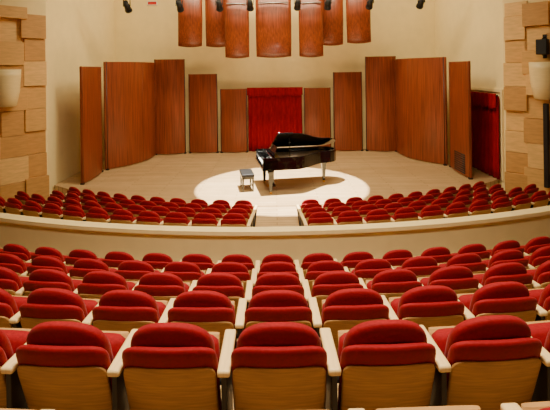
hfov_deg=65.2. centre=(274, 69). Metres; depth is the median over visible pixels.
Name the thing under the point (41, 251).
chair
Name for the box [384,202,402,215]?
chair
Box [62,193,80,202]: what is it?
chair
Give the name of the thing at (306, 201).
chair
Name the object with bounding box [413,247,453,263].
chair
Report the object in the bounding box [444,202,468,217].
chair
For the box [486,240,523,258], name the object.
chair
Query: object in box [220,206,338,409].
floor
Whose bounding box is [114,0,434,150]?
wall
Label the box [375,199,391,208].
chair
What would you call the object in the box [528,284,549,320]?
chair
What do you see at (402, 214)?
chair
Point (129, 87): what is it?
panel
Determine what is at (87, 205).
chair
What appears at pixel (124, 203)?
chair
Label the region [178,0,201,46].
reflector
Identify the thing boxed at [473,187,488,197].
chair
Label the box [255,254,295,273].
chair
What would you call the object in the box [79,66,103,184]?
panel
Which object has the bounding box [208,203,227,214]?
chair
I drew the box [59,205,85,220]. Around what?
chair
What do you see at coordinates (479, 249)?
chair
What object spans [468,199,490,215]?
chair
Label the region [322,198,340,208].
chair
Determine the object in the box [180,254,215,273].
chair
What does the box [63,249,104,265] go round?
chair
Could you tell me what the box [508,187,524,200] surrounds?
chair
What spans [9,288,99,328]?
chair
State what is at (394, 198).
chair
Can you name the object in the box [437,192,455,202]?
chair
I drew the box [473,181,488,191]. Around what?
chair
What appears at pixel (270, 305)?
chair
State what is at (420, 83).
panel
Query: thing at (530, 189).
chair
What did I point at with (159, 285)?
chair
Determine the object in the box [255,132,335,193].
grand piano
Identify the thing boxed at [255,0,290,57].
reflector
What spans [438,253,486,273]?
chair
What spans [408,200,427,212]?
chair
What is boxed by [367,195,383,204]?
chair
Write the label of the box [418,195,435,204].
chair
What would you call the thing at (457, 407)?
chair
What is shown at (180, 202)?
chair
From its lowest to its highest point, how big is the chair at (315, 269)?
0.925 m
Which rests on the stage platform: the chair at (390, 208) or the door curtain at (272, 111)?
the door curtain at (272, 111)
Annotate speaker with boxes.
[536,34,549,57]
[543,103,549,187]
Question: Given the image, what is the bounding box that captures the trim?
[0,205,549,235]
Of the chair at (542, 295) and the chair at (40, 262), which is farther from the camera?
the chair at (40, 262)
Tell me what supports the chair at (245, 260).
on the floor
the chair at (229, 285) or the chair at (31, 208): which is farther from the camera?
the chair at (31, 208)
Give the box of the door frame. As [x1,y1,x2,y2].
[471,87,504,180]
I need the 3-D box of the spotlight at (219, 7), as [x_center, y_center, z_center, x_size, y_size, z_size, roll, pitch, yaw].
[-1.862,-2.257,14.344,0.240,0.625,0.456,-1,0,0]
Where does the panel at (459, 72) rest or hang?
on the stage platform
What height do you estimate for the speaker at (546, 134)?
2.300 m
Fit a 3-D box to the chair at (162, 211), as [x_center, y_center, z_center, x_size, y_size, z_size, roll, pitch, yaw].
[-2.428,3.326,9.234,0.573,0.925,0.459,-1,0,11]
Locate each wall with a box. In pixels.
[0,0,47,174]
[0,214,549,267]
[46,0,114,195]
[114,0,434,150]
[434,0,504,189]
[502,0,549,193]
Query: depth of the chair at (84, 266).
5.04 m
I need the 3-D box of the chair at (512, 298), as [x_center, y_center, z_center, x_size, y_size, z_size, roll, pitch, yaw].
[1.662,2.024,3.332,0.573,0.925,0.459,-1,0,-5]
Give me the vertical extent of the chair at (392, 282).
0.925 m
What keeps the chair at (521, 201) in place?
on the floor
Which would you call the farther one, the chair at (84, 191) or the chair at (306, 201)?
the chair at (84, 191)
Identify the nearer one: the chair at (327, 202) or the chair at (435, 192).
the chair at (327, 202)
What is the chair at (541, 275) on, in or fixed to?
on the floor
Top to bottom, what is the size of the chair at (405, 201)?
0.925 m
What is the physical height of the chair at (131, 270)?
0.925 m
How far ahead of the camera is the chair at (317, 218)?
8.02 m
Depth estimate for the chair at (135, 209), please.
9.14 m
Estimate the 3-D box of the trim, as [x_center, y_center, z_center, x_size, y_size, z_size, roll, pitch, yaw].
[0.037,2.621,8.192,16.400,0.062,2.603,-1,0,0]
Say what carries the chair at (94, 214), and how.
on the floor
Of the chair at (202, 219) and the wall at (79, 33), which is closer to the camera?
the chair at (202, 219)
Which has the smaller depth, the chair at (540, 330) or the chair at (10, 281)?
the chair at (540, 330)
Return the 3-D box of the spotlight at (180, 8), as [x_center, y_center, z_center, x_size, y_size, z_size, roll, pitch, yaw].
[-3.182,-2.239,14.344,0.240,0.625,0.456,-1,0,0]
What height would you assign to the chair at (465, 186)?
0.925 m
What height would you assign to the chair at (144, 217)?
0.925 m
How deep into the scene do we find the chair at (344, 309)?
3.08 m
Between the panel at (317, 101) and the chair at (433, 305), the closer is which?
the chair at (433, 305)
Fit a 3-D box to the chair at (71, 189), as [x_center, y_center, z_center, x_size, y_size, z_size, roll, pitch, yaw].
[-5.494,3.674,11.978,0.573,0.925,0.459,-1,0,29]
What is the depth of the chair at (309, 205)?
9.64 m
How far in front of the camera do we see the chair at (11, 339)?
2.31 m
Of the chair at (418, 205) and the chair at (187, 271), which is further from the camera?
the chair at (418, 205)
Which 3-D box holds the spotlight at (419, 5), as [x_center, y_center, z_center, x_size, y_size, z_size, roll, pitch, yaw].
[4.868,-2.352,14.344,0.240,0.625,0.456,-1,0,0]
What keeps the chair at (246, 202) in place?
on the floor
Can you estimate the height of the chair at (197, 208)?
0.925 m
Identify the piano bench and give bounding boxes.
[239,169,253,191]
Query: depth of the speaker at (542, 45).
11.60 m
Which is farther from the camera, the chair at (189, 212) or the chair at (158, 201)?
the chair at (158, 201)
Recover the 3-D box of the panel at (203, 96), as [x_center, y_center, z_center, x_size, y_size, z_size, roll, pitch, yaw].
[-3.000,1.820,17.956,1.242,3.305,0.172,-1,0,0]
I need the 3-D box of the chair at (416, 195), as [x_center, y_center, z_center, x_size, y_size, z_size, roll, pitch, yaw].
[3.527,3.548,11.087,0.573,0.925,0.459,-1,0,-18]
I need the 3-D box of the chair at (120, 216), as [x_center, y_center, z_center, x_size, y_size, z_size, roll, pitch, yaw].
[-2.975,3.169,8.530,0.573,0.925,0.459,-1,0,13]
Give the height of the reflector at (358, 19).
3.950 m
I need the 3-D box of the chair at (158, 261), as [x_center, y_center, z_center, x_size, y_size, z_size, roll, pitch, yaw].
[-1.642,2.980,6.085,0.573,0.925,0.459,-1,0,6]
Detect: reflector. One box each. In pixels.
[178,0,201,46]
[205,0,224,46]
[224,0,248,57]
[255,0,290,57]
[299,0,322,56]
[323,0,342,45]
[346,0,370,43]
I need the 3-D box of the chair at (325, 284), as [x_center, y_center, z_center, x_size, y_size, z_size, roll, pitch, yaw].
[0.560,2.342,4.180,0.573,0.925,0.459,-1,0,-2]
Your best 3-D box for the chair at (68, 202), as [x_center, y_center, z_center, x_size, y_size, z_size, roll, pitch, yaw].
[-4.548,3.355,9.835,0.573,0.925,0.459,-1,0,21]
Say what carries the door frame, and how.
in the wall at (465, 30)
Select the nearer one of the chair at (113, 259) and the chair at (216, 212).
the chair at (113, 259)
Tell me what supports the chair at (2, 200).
on the floor
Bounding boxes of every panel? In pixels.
[0,5,48,201]
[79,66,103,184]
[103,62,155,169]
[154,59,186,154]
[188,74,218,152]
[220,89,247,152]
[304,87,330,146]
[333,72,363,150]
[365,56,396,151]
[395,57,447,165]
[449,61,472,179]
[503,1,549,193]
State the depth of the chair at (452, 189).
11.30 m
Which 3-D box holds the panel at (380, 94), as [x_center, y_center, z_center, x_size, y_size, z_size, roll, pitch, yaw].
[4.385,1.401,17.789,1.292,3.935,0.216,-1,0,9]
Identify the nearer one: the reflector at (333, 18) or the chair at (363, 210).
the chair at (363, 210)
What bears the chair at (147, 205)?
on the floor
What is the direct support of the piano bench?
on the stage platform
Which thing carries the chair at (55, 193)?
on the floor
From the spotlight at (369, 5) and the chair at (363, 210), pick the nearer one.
the chair at (363, 210)
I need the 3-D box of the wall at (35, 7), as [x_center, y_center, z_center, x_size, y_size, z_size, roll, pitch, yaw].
[-7.737,-0.268,11.948,0.150,9.000,2.593,-1,0,40]
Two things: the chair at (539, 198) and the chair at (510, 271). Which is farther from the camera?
the chair at (539, 198)
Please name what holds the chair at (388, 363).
on the floor
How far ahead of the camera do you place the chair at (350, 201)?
10.51 m
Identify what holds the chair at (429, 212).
on the floor
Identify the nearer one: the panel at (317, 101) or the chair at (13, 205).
the chair at (13, 205)
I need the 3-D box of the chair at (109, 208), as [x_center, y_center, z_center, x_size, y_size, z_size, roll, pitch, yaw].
[-3.501,3.341,9.489,0.573,0.925,0.459,-1,0,16]
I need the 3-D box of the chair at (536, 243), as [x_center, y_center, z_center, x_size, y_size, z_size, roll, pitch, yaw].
[3.850,2.903,6.456,0.573,0.925,0.459,-1,0,-14]
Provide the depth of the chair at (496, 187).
10.92 m
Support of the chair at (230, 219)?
on the floor
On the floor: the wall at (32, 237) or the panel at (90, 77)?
the wall at (32, 237)
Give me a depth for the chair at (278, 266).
4.90 m
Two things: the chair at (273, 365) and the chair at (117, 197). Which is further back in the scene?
the chair at (117, 197)
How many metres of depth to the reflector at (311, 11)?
15.17 m
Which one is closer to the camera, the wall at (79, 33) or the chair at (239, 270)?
the chair at (239, 270)
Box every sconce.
[0,69,20,106]
[529,62,549,99]
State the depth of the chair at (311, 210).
8.84 m
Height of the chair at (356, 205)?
0.925 m
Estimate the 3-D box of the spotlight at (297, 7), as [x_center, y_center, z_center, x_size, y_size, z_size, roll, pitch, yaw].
[0.748,-2.294,14.344,0.240,0.625,0.456,-1,0,0]
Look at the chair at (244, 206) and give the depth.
9.64 m
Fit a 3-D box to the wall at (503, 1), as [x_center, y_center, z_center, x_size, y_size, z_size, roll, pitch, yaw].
[7.727,-0.484,11.948,0.150,9.000,2.593,-1,0,-40]
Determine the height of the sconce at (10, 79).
1.020 m
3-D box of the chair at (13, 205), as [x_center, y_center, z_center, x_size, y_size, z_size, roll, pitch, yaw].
[-5.591,3.206,9.399,0.573,0.925,0.459,-1,0,24]
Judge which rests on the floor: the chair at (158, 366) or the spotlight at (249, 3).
the chair at (158, 366)
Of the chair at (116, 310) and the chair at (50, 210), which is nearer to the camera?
the chair at (116, 310)
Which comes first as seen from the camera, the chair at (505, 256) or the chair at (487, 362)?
the chair at (487, 362)
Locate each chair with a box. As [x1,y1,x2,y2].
[0,196,5,212]
[0,244,34,261]
[0,253,31,275]
[0,267,28,295]
[0,288,27,327]
[0,321,128,409]
[0,328,30,408]
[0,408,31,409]
[2,198,22,214]
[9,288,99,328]
[15,191,30,204]
[15,269,82,295]
[19,200,41,216]
[21,256,73,275]
[26,247,68,262]
[29,194,45,207]
[38,203,62,218]
[42,196,62,207]
[50,190,65,200]
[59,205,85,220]
[61,199,81,210]
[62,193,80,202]
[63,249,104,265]
[65,187,80,196]
[67,258,117,278]
[73,271,137,298]
[79,189,94,198]
[80,195,97,205]
[82,201,102,212]
[82,207,109,222]
[82,290,167,332]
[95,191,110,201]
[98,197,115,207]
[102,251,141,267]
[103,203,122,214]
[106,209,135,223]
[107,322,221,409]
[112,193,127,203]
[114,260,161,280]
[118,199,134,209]
[126,204,145,216]
[130,195,145,204]
[132,211,162,224]
[132,272,189,301]
[140,200,156,210]
[142,253,174,269]
[150,197,165,205]
[151,206,169,218]
[158,290,237,353]
[159,212,190,225]
[161,202,178,211]
[161,261,204,285]
[170,198,185,206]
[176,207,195,219]
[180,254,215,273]
[184,203,202,213]
[188,212,218,226]
[188,273,246,332]
[191,199,207,208]
[201,208,223,220]
[206,262,250,307]
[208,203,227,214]
[212,200,231,210]
[217,213,251,226]
[217,254,254,276]
[217,322,326,409]
[227,208,253,226]
[229,204,255,226]
[231,200,256,223]
[235,290,311,337]
[245,272,303,308]
[251,261,298,287]
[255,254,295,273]
[294,253,333,277]
[296,199,318,220]
[297,260,344,293]
[298,203,321,225]
[300,207,326,225]
[301,271,363,329]
[302,212,333,225]
[308,288,388,355]
[319,319,435,409]
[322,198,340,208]
[326,202,345,213]
[330,206,352,218]
[332,210,362,224]
[334,251,373,271]
[344,259,391,284]
[346,197,362,206]
[348,405,480,409]
[351,200,369,211]
[358,204,377,217]
[358,269,421,301]
[362,209,390,223]
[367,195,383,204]
[374,249,412,266]
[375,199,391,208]
[381,285,464,331]
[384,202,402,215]
[388,193,403,202]
[391,207,417,221]
[391,256,440,278]
[397,197,413,206]
[408,191,422,200]
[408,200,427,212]
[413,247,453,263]
[417,266,478,293]
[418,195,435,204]
[418,205,443,219]
[420,315,541,409]
[426,189,441,198]
[431,198,450,210]
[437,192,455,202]
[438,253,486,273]
[443,186,457,196]
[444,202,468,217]
[451,195,471,207]
[451,244,489,259]
[456,190,472,199]
[457,281,536,321]
[458,184,472,193]
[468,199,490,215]
[472,193,490,204]
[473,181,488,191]
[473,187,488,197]
[473,262,532,288]
[482,249,528,271]
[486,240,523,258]
[488,184,503,196]
[490,197,511,213]
[491,190,508,203]
[500,401,549,409]
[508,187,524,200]
[511,193,531,210]
[520,236,549,255]
[523,184,538,197]
[524,246,549,268]
[526,320,549,401]
[527,260,549,288]
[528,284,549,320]
[530,190,548,207]
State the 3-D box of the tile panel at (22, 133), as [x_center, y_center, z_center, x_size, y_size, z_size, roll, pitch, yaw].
[-7.579,1.025,11.807,0.235,5.609,2.495,-1,0,40]
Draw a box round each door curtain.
[247,87,302,150]
[471,91,499,179]
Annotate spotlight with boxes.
[123,0,131,12]
[176,0,183,12]
[215,0,222,11]
[246,0,253,11]
[294,0,300,10]
[324,0,331,9]
[366,0,373,9]
[416,0,424,8]
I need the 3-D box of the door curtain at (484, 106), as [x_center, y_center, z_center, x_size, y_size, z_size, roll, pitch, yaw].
[6.737,2.016,14.000,0.217,2.600,2.040,-1,0,0]
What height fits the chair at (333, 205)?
0.925 m
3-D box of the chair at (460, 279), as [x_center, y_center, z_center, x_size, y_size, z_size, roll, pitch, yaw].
[1.666,2.327,4.247,0.573,0.925,0.459,-1,0,-5]
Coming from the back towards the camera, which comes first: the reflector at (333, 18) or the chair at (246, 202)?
the reflector at (333, 18)
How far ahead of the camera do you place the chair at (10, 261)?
5.21 m
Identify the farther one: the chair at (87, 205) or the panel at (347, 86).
the panel at (347, 86)
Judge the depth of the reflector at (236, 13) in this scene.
15.17 m
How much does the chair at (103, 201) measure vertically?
0.925 m
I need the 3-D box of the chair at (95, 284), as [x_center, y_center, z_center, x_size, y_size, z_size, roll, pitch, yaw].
[-1.653,2.373,4.252,0.573,0.925,0.459,-1,0,5]
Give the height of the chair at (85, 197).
0.925 m
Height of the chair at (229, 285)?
0.925 m
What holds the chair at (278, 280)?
on the floor
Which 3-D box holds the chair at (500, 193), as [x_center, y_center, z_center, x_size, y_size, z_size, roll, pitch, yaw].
[5.103,3.221,10.020,0.573,0.925,0.459,-1,0,-23]
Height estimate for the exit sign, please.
0.200 m
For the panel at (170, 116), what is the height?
3.935 m
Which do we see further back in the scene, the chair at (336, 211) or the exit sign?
the exit sign
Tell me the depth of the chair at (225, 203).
10.43 m
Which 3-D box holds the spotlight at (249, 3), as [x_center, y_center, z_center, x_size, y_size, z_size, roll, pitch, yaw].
[-0.832,-2.272,14.344,0.240,0.625,0.456,-1,0,0]
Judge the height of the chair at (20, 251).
0.925 m
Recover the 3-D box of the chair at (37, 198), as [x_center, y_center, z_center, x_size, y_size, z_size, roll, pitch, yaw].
[-5.563,3.369,10.268,0.573,0.925,0.459,-1,0,25]
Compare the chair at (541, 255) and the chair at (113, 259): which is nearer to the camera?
the chair at (541, 255)
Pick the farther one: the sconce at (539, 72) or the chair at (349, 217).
the sconce at (539, 72)
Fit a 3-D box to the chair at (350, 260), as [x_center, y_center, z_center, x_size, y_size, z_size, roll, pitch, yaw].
[1.120,2.941,6.033,0.573,0.925,0.459,-1,0,-4]
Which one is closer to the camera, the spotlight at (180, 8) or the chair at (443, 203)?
the chair at (443, 203)
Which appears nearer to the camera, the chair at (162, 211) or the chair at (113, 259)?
the chair at (113, 259)
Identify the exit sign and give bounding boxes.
[147,1,157,5]
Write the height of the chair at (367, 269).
0.925 m
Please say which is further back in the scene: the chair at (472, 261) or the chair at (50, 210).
the chair at (50, 210)
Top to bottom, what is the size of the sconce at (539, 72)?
1.020 m
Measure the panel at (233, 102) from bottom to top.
2.665 m
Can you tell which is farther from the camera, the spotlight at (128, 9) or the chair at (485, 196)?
the spotlight at (128, 9)
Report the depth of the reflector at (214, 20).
15.78 m
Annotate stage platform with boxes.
[54,149,498,208]
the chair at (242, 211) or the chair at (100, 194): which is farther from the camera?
the chair at (100, 194)
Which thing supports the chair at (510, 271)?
on the floor
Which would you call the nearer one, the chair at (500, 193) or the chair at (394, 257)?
the chair at (394, 257)
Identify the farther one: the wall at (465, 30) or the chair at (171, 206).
the wall at (465, 30)
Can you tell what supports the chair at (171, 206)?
on the floor
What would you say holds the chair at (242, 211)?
on the floor
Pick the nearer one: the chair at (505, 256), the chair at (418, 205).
the chair at (505, 256)
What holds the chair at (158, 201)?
on the floor
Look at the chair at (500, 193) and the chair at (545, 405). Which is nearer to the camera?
the chair at (545, 405)
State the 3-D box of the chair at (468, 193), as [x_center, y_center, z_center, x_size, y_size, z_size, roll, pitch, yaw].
[4.575,3.393,10.667,0.573,0.925,0.459,-1,0,-22]
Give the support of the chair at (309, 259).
on the floor
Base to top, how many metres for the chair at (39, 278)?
0.925 m
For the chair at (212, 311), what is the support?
on the floor
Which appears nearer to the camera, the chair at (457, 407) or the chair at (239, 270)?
the chair at (457, 407)
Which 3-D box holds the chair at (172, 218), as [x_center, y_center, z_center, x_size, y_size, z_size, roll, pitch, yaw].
[-1.889,3.154,8.332,0.573,0.925,0.459,-1,0,8]
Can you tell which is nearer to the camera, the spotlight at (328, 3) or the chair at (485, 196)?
the chair at (485, 196)
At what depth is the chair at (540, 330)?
2.29 m
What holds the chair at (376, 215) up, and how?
on the floor
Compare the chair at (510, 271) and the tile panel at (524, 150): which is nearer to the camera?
the chair at (510, 271)
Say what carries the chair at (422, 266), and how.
on the floor
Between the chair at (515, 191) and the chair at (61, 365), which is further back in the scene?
the chair at (515, 191)
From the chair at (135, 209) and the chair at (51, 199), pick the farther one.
the chair at (51, 199)
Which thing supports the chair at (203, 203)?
on the floor
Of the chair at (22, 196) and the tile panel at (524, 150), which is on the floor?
the chair at (22, 196)
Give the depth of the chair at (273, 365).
2.17 m
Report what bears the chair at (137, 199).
on the floor
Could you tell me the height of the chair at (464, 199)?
0.925 m
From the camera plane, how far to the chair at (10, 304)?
3.21 m
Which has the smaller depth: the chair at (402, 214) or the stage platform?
the chair at (402, 214)
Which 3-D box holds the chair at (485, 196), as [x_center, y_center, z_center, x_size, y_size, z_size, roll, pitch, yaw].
[4.590,3.228,9.816,0.573,0.925,0.459,-1,0,-21]
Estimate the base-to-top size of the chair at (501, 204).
0.925 m

